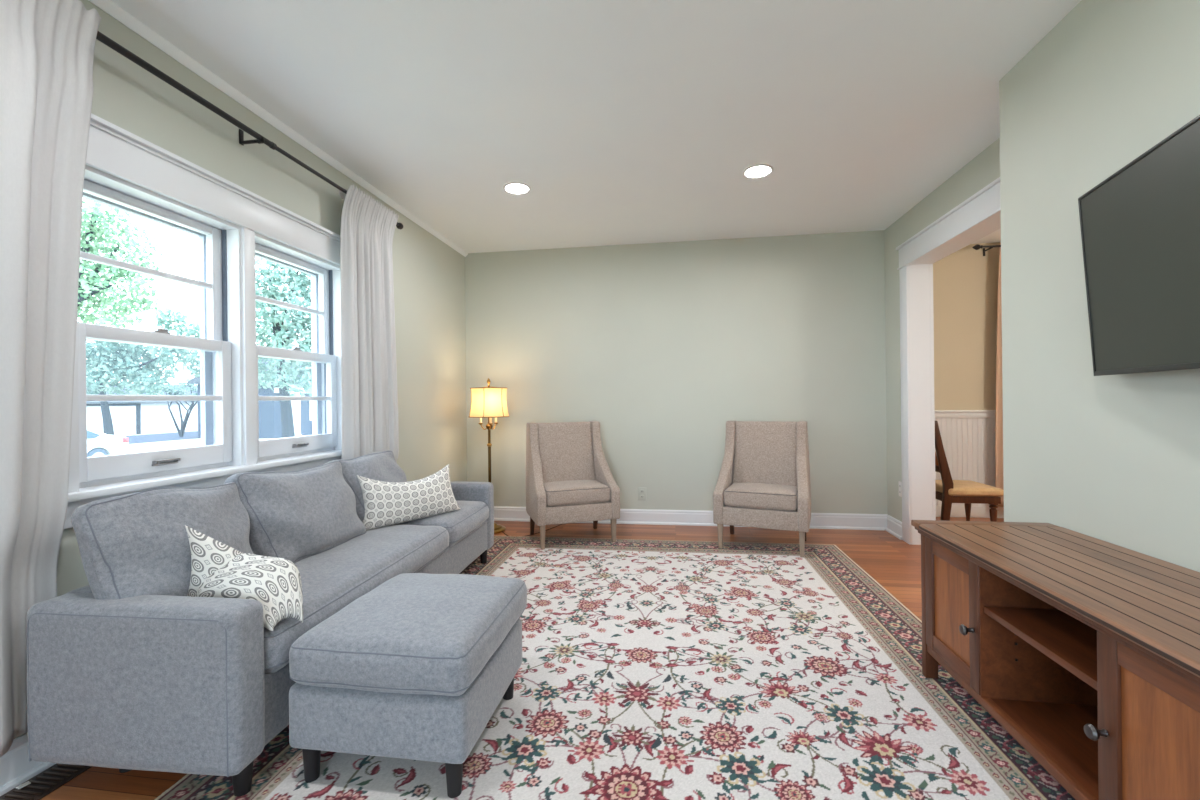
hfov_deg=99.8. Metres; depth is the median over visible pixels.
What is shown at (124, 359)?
tree
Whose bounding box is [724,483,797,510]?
seat cushion
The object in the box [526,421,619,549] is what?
armchair
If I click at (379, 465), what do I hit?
cushion
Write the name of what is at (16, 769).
baseboard
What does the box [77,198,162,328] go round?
street tree
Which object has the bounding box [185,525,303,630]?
throw pillow
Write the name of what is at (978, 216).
trim
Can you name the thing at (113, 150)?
trim
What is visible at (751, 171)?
diffuser
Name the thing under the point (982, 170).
wall
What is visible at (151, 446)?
ground
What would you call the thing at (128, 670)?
sofa
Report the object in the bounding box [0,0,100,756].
curtain
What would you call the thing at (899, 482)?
wall outlet
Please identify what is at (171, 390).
ornamental tree
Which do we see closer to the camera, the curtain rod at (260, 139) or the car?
the curtain rod at (260, 139)
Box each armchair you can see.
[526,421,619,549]
[713,421,810,557]
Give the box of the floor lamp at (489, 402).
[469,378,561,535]
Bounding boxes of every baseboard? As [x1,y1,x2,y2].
[0,732,55,795]
[494,506,887,529]
[886,515,901,539]
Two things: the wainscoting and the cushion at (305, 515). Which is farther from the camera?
the wainscoting
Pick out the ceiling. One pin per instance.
(625, 122)
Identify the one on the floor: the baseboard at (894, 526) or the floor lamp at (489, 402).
the floor lamp at (489, 402)
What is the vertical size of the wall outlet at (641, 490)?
0.116 m
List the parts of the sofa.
leg, arm, leg, arm, leg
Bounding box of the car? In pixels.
[87,427,129,456]
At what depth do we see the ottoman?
1.40 m
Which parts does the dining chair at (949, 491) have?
rail, post, leg, seat rail, seat, leg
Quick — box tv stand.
[911,520,1199,799]
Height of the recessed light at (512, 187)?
0.008 m
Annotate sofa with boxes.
[27,450,493,796]
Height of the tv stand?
0.599 m
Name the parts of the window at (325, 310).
storm frame, sash, sash, handle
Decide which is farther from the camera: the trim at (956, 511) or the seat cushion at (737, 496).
the trim at (956, 511)
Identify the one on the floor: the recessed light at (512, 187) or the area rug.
the area rug
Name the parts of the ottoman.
leg, leg, leg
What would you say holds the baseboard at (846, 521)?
attached to the wall at (664, 345)
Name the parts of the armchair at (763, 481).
leg, panel, leg, rail, backrest, leg, panel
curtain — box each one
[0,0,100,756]
[339,184,398,461]
[995,243,1003,506]
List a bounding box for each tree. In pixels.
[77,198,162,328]
[86,307,199,434]
[154,378,197,436]
[255,256,311,437]
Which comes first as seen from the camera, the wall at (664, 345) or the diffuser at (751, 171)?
the diffuser at (751, 171)
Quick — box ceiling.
[110,0,1080,252]
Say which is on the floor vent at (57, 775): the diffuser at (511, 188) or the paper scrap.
the paper scrap
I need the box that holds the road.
[126,431,197,443]
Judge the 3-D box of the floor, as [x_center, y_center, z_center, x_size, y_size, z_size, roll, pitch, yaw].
[1.495,1.125,1.106,6.788,0.120,7.520,-1,0,8]
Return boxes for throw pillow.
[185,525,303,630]
[357,464,460,530]
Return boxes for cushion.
[71,482,253,598]
[224,460,365,562]
[263,525,448,673]
[289,573,526,695]
[338,450,406,521]
[394,500,488,546]
[543,480,609,505]
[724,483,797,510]
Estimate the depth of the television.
1.36 m
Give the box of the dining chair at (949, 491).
[935,421,1003,521]
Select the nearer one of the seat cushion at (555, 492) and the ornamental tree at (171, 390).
the seat cushion at (555, 492)
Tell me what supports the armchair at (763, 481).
on the area rug
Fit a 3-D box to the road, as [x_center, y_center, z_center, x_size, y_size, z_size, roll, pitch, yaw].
[-27.260,2.278,29.277,7.500,0.012,110.000,-1,0,8]
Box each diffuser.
[507,184,526,192]
[747,167,769,175]
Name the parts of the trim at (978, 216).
casing, head casing, casing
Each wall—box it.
[14,0,466,738]
[465,230,887,513]
[884,138,999,521]
[933,242,1000,409]
[999,0,1199,571]
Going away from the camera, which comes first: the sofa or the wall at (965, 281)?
the sofa
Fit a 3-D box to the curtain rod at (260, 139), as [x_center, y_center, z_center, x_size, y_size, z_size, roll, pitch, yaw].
[-1.565,-1.163,2.000,0.121,0.067,2.793,-1,0,8]
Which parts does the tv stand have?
corner post, door rail, door rail, door, knob, rail, moulding, knob, door rail, door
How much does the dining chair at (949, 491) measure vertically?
0.900 m
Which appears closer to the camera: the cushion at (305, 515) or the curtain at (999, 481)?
the cushion at (305, 515)
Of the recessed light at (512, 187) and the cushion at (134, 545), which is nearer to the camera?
the cushion at (134, 545)
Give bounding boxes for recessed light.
[503,182,530,193]
[743,164,772,177]
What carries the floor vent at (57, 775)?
in the floor
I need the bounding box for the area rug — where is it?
[154,536,1075,799]
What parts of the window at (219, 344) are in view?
storm frame, sash, sash, handle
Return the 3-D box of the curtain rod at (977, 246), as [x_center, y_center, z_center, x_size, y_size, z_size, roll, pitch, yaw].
[3.931,-1.323,4.348,1.378,0.074,0.148,-1,0,8]
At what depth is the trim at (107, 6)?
2.22 m
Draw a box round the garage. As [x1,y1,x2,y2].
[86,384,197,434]
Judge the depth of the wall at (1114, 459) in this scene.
1.74 m
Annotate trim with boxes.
[64,113,341,528]
[88,0,467,256]
[896,177,1000,544]
[935,410,1003,517]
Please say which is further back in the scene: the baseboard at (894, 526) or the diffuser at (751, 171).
the baseboard at (894, 526)
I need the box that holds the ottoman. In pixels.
[289,573,526,797]
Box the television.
[1078,115,1199,375]
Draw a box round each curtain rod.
[96,31,402,229]
[972,244,1000,255]
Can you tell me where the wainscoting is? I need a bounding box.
[935,418,999,506]
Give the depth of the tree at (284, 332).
16.13 m
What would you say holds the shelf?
attached to the tv stand
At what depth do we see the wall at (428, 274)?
2.67 m
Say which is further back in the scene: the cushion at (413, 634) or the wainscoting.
the wainscoting
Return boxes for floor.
[40,517,1003,799]
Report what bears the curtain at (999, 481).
hanging from the curtain rod at (977, 246)
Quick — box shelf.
[984,606,1096,689]
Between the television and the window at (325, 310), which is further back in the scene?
the window at (325, 310)
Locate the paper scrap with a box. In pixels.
[15,781,30,788]
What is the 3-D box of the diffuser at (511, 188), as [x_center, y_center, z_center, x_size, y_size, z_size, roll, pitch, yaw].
[-0.529,-1.350,3.224,0.132,0.002,0.132,-1,0,8]
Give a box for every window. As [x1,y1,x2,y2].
[78,166,243,487]
[255,233,341,460]
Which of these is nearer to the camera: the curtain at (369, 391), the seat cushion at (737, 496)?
the curtain at (369, 391)
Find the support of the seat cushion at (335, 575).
on the sofa
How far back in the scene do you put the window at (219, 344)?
2.08 m
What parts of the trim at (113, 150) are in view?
casing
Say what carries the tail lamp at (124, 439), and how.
attached to the car
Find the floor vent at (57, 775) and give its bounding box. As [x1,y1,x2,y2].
[0,763,92,799]
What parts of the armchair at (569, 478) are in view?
leg, panel, leg, backrest, rail, leg, panel, leg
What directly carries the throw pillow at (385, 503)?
on the sofa
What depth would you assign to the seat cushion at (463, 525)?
2.89 m
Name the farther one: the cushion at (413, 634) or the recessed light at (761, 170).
the recessed light at (761, 170)
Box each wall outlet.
[638,487,645,500]
[898,481,901,496]
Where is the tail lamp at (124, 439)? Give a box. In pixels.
[122,437,128,442]
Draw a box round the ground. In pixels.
[122,430,306,452]

